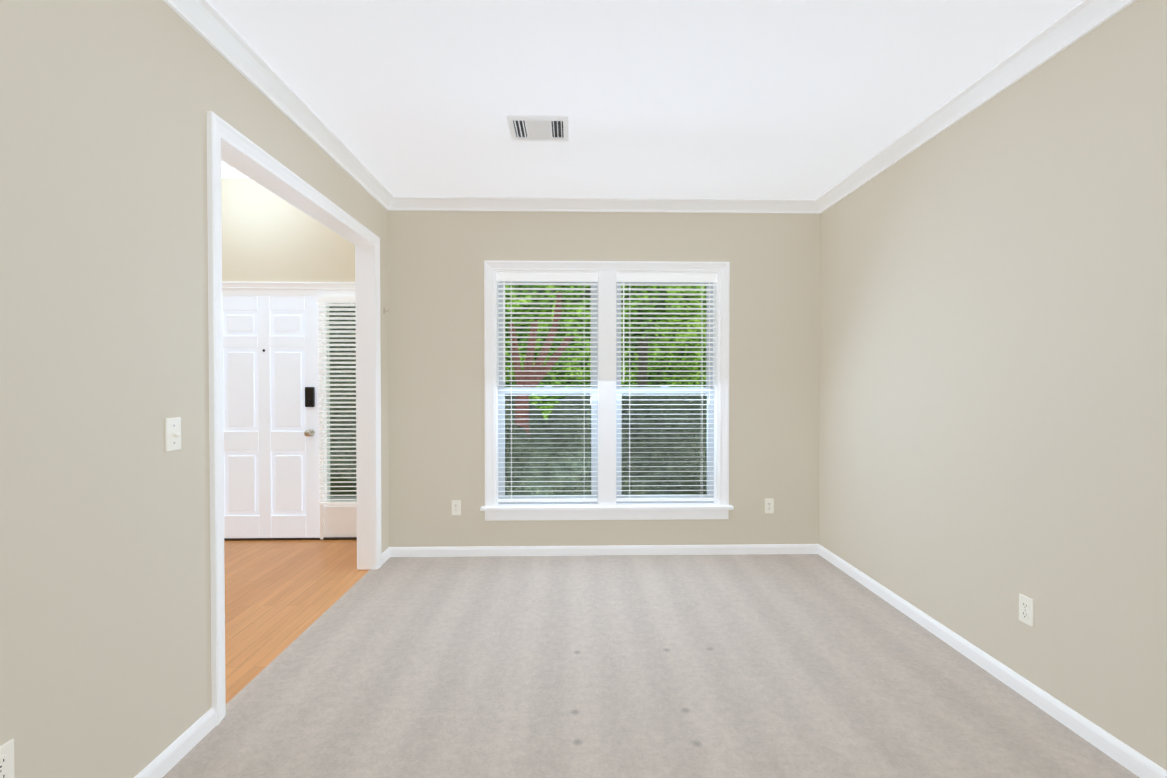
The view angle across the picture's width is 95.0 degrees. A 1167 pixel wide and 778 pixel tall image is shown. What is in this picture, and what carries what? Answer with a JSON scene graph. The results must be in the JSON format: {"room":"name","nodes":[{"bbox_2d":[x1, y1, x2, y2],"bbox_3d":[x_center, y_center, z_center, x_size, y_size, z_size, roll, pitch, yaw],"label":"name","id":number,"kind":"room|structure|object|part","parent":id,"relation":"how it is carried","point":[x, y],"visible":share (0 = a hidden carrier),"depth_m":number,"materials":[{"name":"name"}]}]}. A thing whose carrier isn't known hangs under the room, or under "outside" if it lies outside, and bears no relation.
{"room":"empty living room","nodes":[
{"label":"empty living room","id":0,"kind":"room"},
{"bbox_2d":[0,0,388,777],"bbox_3d":[-1.440,-0.101,1.161,0.060,2.820,5.770,0,1,-1],"label":"wall","id":1,"kind":"structure","parent":0,"point":[106,106],"depth_m":1.60,"materials":[{"name":"beige paint"}]},
{"bbox_2d":[0,739,13,777],"bbox_3d":[-1.409,0.922,1.290,0.008,0.115,0.070,0,1,-1],"label":"outlet","id":2,"kind":"object","parent":1,"relation":"attached to","point":[7,756],"visible":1,"depth_m":1.31,"materials":[{"name":"white plastic"}]},
{"bbox_2d":[165,417,180,451],"bbox_3d":[-1.424,0.157,1.856,0.006,0.115,0.070,0,1,-1],"label":"light switch","id":3,"kind":"object","parent":1,"relation":"attached to","point":[170,440],"visible":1,"depth_m":1.85,"materials":[{"name":"white plastic"}]},
{"bbox_2d":[173,430,179,437],"bbox_3d":[-1.413,0.157,1.856,0.018,0.026,0.013,0,1,-1],"label":"toggle","id":4,"kind":"object","parent":3,"relation":"attached to","point":[175,435],"visible":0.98,"depth_m":1.85,"materials":[{"name":"white plastic"}]},
{"bbox_2d":[134,708,215,777],"bbox_3d":[-1.380,1.285,0.177,0.014,0.072,3.766,0,1,-1],"label":"baseboard","id":5,"kind":"structure","parent":1,"relation":"attached to","point":[170,757],"depth_m":1.87,"materials":[{"name":"white wood"}]},
{"bbox_2d":[163,0,394,210],"bbox_3d":[-1.374,-1.350,1.147,0.072,0.082,5.770,0,1,-1],"label":"crown molding","id":6,"kind":"structure","parent":1,"relation":"attached to","point":[213,27],"depth_m":2.40,"materials":[{"name":"white"}]},
{"bbox_2d":[207,111,381,725],"bbox_3d":[-1.512,0.110,2.939,0.162,2.353,1.790,0,1,-1],"label":"trim","id":7,"kind":"structure","parent":1,"relation":"attached to","point":[228,144],"depth_m":2.59,"materials":[{"name":"white wood"}]},
{"bbox_2d":[221,160,234,168],"bbox_3d":[-2.785,-1.834,1.338,2.560,0.120,6.310,0,1,-1],"label":"ceiling","id":8,"kind":"structure","parent":0,"point":[224,165],"depth_m":4.35,"materials":[{"name":"white paint"}]},
{"bbox_2d":[221,179,354,281],"bbox_3d":[-2.880,-0.334,4.571,2.660,3.200,0.200,0,1,-1],"label":"wall","id":9,"kind":"structure","parent":0,"point":[268,235],"depth_m":4.47,"materials":[{"name":"beige paint"}]},
{"bbox_2d":[221,169,249,178],"bbox_3d":[-2.857,-1.781,4.426,2.340,0.062,0.054,0,1,-1],"label":"crown molding","id":10,"kind":"structure","parent":9,"relation":"attached to","point":[231,174],"depth_m":4.39,"materials":[{"name":"white paint"}]},
{"bbox_2d":[222,296,319,537],"bbox_3d":[-2.679,0.240,4.511,0.910,2.030,0.045,0,1,-1],"label":"front door","id":11,"kind":"structure","parent":9,"relation":"in","point":[264,441],"depth_m":4.49,"materials":[{"name":"white paint"}]},
{"bbox_3d":[-2.678,0.205,4.496,0.610,1.650,0.012,0,1,-1],"label":"front door panel fields","id":12,"kind":"part","parent":11,"relation":"part of","materials":[{"name":"white wood"}]},
{"bbox_2d":[305,387,314,406],"bbox_3d":[-2.293,0.067,4.481,0.076,0.170,0.030,0,1,-1],"label":"keypad","id":13,"kind":"object","parent":11,"relation":"attached to","point":[310,393],"visible":0.98,"depth_m":4.47,"materials":[{"name":"black plastic"}]},
{"bbox_2d":[222,282,356,538],"bbox_3d":[-2.484,0.190,4.523,1.510,2.166,0.208,0,1,-1],"label":"door frame","id":14,"kind":"structure","parent":9,"relation":"attached to","point":[338,520],"depth_m":4.50,"materials":[{"name":"white wood"}]},
{"bbox_3d":[-2.292,0.367,4.462,0.066,0.066,0.074,0,1,-1],"label":"knob","id":15,"kind":"part","parent":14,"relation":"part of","materials":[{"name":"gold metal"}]},
{"bbox_3d":[-2.017,0.111,4.547,0.319,1.700,0.005,0,1,-1],"label":"sidelight glass","id":16,"kind":"part","parent":14,"relation":"part of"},
{"bbox_2d":[317,296,356,504],"bbox_3d":[-2.009,0.100,4.471,0.403,1.735,0.044,0,1,-1],"label":"window blind","id":17,"kind":"object","parent":9,"relation":"attached to","point":[327,299],"visible":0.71,"depth_m":4.46,"materials":[{"name":"white plastic"}]},
{"bbox_2d":[224,540,368,703],"bbox_3d":[-2.735,1.338,1.479,2.565,0.054,6.430,0,1,-1],"label":"floor","id":18,"kind":"structure","parent":0,"point":[281,596],"depth_m":3.40,"materials":[{"name":"brown wood"}]},
{"bbox_2d":[224,537,356,540],"bbox_3d":[-2.485,1.263,4.580,1.390,0.018,0.160,0,1,-1],"label":"threshold","id":19,"kind":"object","parent":18,"relation":"on","point":[324,538],"visible":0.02,"depth_m":4.50,"materials":[{"name":"wood"}]},
{"bbox_2d":[387,210,820,546],"bbox_3d":[0.214,-0.139,4.185,3.510,2.820,0.200,0,1,-1],"label":"wall","id":20,"kind":"structure","parent":0,"point":[436,408],"depth_m":4.08,"materials":[{"name":"beige paint"}]},
{"bbox_2d":[452,500,460,514],"bbox_3d":[-0.968,0.902,4.066,0.070,0.115,0.009,0,1,-1],"label":"electrical outlet","id":21,"kind":"object","parent":20,"relation":"attached to","point":[456,507],"visible":1,"depth_m":4.06,"materials":[{"name":"white plastic"}]},
{"bbox_2d":[386,544,817,559],"bbox_3d":[0.157,1.236,4.094,3.270,0.072,0.014,0,1,-1],"label":"baseboard","id":22,"kind":"structure","parent":20,"relation":"attached to","point":[752,548],"depth_m":4.09,"materials":[{"name":"white wood"}]},
{"bbox_2d":[395,196,814,213],"bbox_3d":[0.173,-1.386,4.033,3.120,0.082,0.072,0,1,-1],"label":"crown molding","id":23,"kind":"structure","parent":20,"relation":"attached to","point":[402,203],"depth_m":4.03,"materials":[{"name":"white"}]},
{"bbox_2d":[480,261,733,520],"bbox_3d":[0.180,0.015,4.148,1.922,1.969,0.227,0,1,-1],"label":"window","id":24,"kind":"structure","parent":20,"relation":"in","point":[606,499],"depth_m":4.10,"materials":[{"name":"white wood"}]},
{"bbox_3d":[0.179,0.001,4.205,1.596,1.672,0.040,0,1,-1],"label":"glass","id":25,"kind":"part","parent":24,"relation":"part of","materials":[{"name":"clear glass"}]},
{"bbox_2d":[765,499,773,512],"bbox_3d":[1.432,0.902,4.122,0.070,0.115,0.009,0,1,-1],"label":"electrical outlet","id":26,"kind":"object","parent":20,"relation":"attached to","point":[769,505],"visible":1,"depth_m":4.12,"materials":[{"name":"white plastic"}]},
{"bbox_2d":[207,0,1082,199],"bbox_3d":[0.239,-1.452,1.183,3.380,0.120,5.850,0,1,-1],"label":"ceiling","id":27,"kind":"structure","parent":0,"point":[750,99],"depth_m":2.45,"materials":[{"name":"white paint"}]},
{"bbox_2d":[507,116,568,140],"bbox_3d":[-0.241,-1.408,2.898,0.320,0.011,0.260,0,1,-1],"label":"ceiling vent","id":28,"kind":"object","parent":27,"relation":"in","point":[538,128],"visible":1,"depth_m":2.88,"materials":[{"name":"white metal"}]},
{"bbox_2d":[162,554,1139,777],"bbox_3d":[0.222,1.338,1.218,3.335,0.060,5.770,0,1,-1],"label":"floor carpet","id":29,"kind":"object","parent":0,"point":[729,666],"visible":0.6,"depth_m":2.32,"materials":[{"name":"beige carpet"}]},
{"bbox_2d":[819,0,1166,770],"bbox_3d":[1.965,-0.101,1.165,0.150,2.820,5.920,0,1,-1],"label":"wall","id":30,"kind":"structure","parent":0,"point":[993,366],"depth_m":2.25,"materials":[{"name":"beige paint"}]},
{"bbox_2d":[815,0,1135,213],"bbox_3d":[1.853,-1.351,1.222,0.072,0.082,5.770,0,1,-1],"label":"crown molding","id":31,"kind":"structure","parent":30,"relation":"attached to","point":[1087,15],"depth_m":2.41,"materials":[{"name":"white"}]},
{"bbox_2d":[818,544,1166,777],"bbox_3d":[1.882,1.272,1.256,0.014,0.072,5.770,0,1,-1],"label":"baseboard","id":32,"kind":"structure","parent":30,"relation":"attached to","point":[1138,764],"depth_m":2.27,"materials":[{"name":"white wood"}]},
{"bbox_2d":[1019,594,1033,626],"bbox_3d":[1.861,0.930,2.250,0.008,0.115,0.070,0,1,-1],"label":"outlet","id":33,"kind":"object","parent":30,"relation":"attached to","point":[1028,618],"visible":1,"depth_m":2.24,"materials":[{"name":"white plastic"}]},
{"label":"outside","id":34,"kind":"structure","parent":0,"visible":0},
{"bbox_2d":[330,496,356,500],"bbox_3d":[-2.911,1.365,5.492,3.000,0.180,1.600,0,1,-1],"label":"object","id":35,"kind":"object","parent":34,"point":[349,497],"depth_m":6.18,"materials":[{"name":"white plastic"}]},
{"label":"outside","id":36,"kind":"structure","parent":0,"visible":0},
{"bbox_2d":[330,474,706,496],"bbox_3d":[-0.237,1.451,6.610,24.000,0.180,4.630,0,1,-1],"label":"lawn","id":37,"kind":"structure","parent":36,"point":[355,488],"depth_m":7.27,"materials":[{"name":"green"}]},
{"bbox_2d":[329,303,356,484],"bbox_3d":[-3.401,-0.201,7.308,2.075,3.206,1.426,0,1,-1],"label":"shrub","id":38,"kind":"object","parent":37,"relation":"on","point":[343,426],"depth_m":6.89,"materials":[{"name":"green plant"}]},
{"bbox_2d":[505,285,667,494],"bbox_3d":[-0.357,-0.603,4.895,2.328,4.132,1.028,0,1,-1],"label":"tree","id":39,"kind":"object","parent":37,"relation":"on","point":[578,444],"depth_m":4.72,"materials":[{"name":"green plant"}]},
{"bbox_3d":[-0.335,-1.547,4.884,2.286,2.244,1.028,0,1,-1],"label":"crown","id":40,"kind":"part","parent":39,"relation":"part of","materials":[{"name":"green plant"}]},
{"bbox_2d":[505,386,706,494],"bbox_3d":[0.593,0.667,6.445,4.982,1.476,1.441,0,1,-1],"label":"hedge","id":41,"kind":"object","parent":37,"relation":"on","point":[698,457],"depth_m":5.98,"materials":[{"name":"green plant"}]},
{"bbox_2d":[637,334,647,386],"bbox_3d":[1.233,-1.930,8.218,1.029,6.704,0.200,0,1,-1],"label":"oak tree","id":42,"kind":"object","parent":37,"relation":"on","point":[643,364],"depth_m":8.17,"materials":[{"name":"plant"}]},
{"bbox_2d":[505,310,705,419],"bbox_3d":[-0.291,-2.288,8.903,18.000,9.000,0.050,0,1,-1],"label":"tree","id":43,"kind":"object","parent":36,"point":[625,364],"depth_m":8.93,"materials":[{"name":"green plant"}]},
{"bbox_2d":[505,286,705,334],"bbox_3d":[0.600,-2.274,6.994,5.470,3.308,1.112,0,1,-1],"label":"canopy","id":44,"kind":"object","parent":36,"point":[663,316],"depth_m":6.77,"materials":[{"name":"green plant"}]}
]}

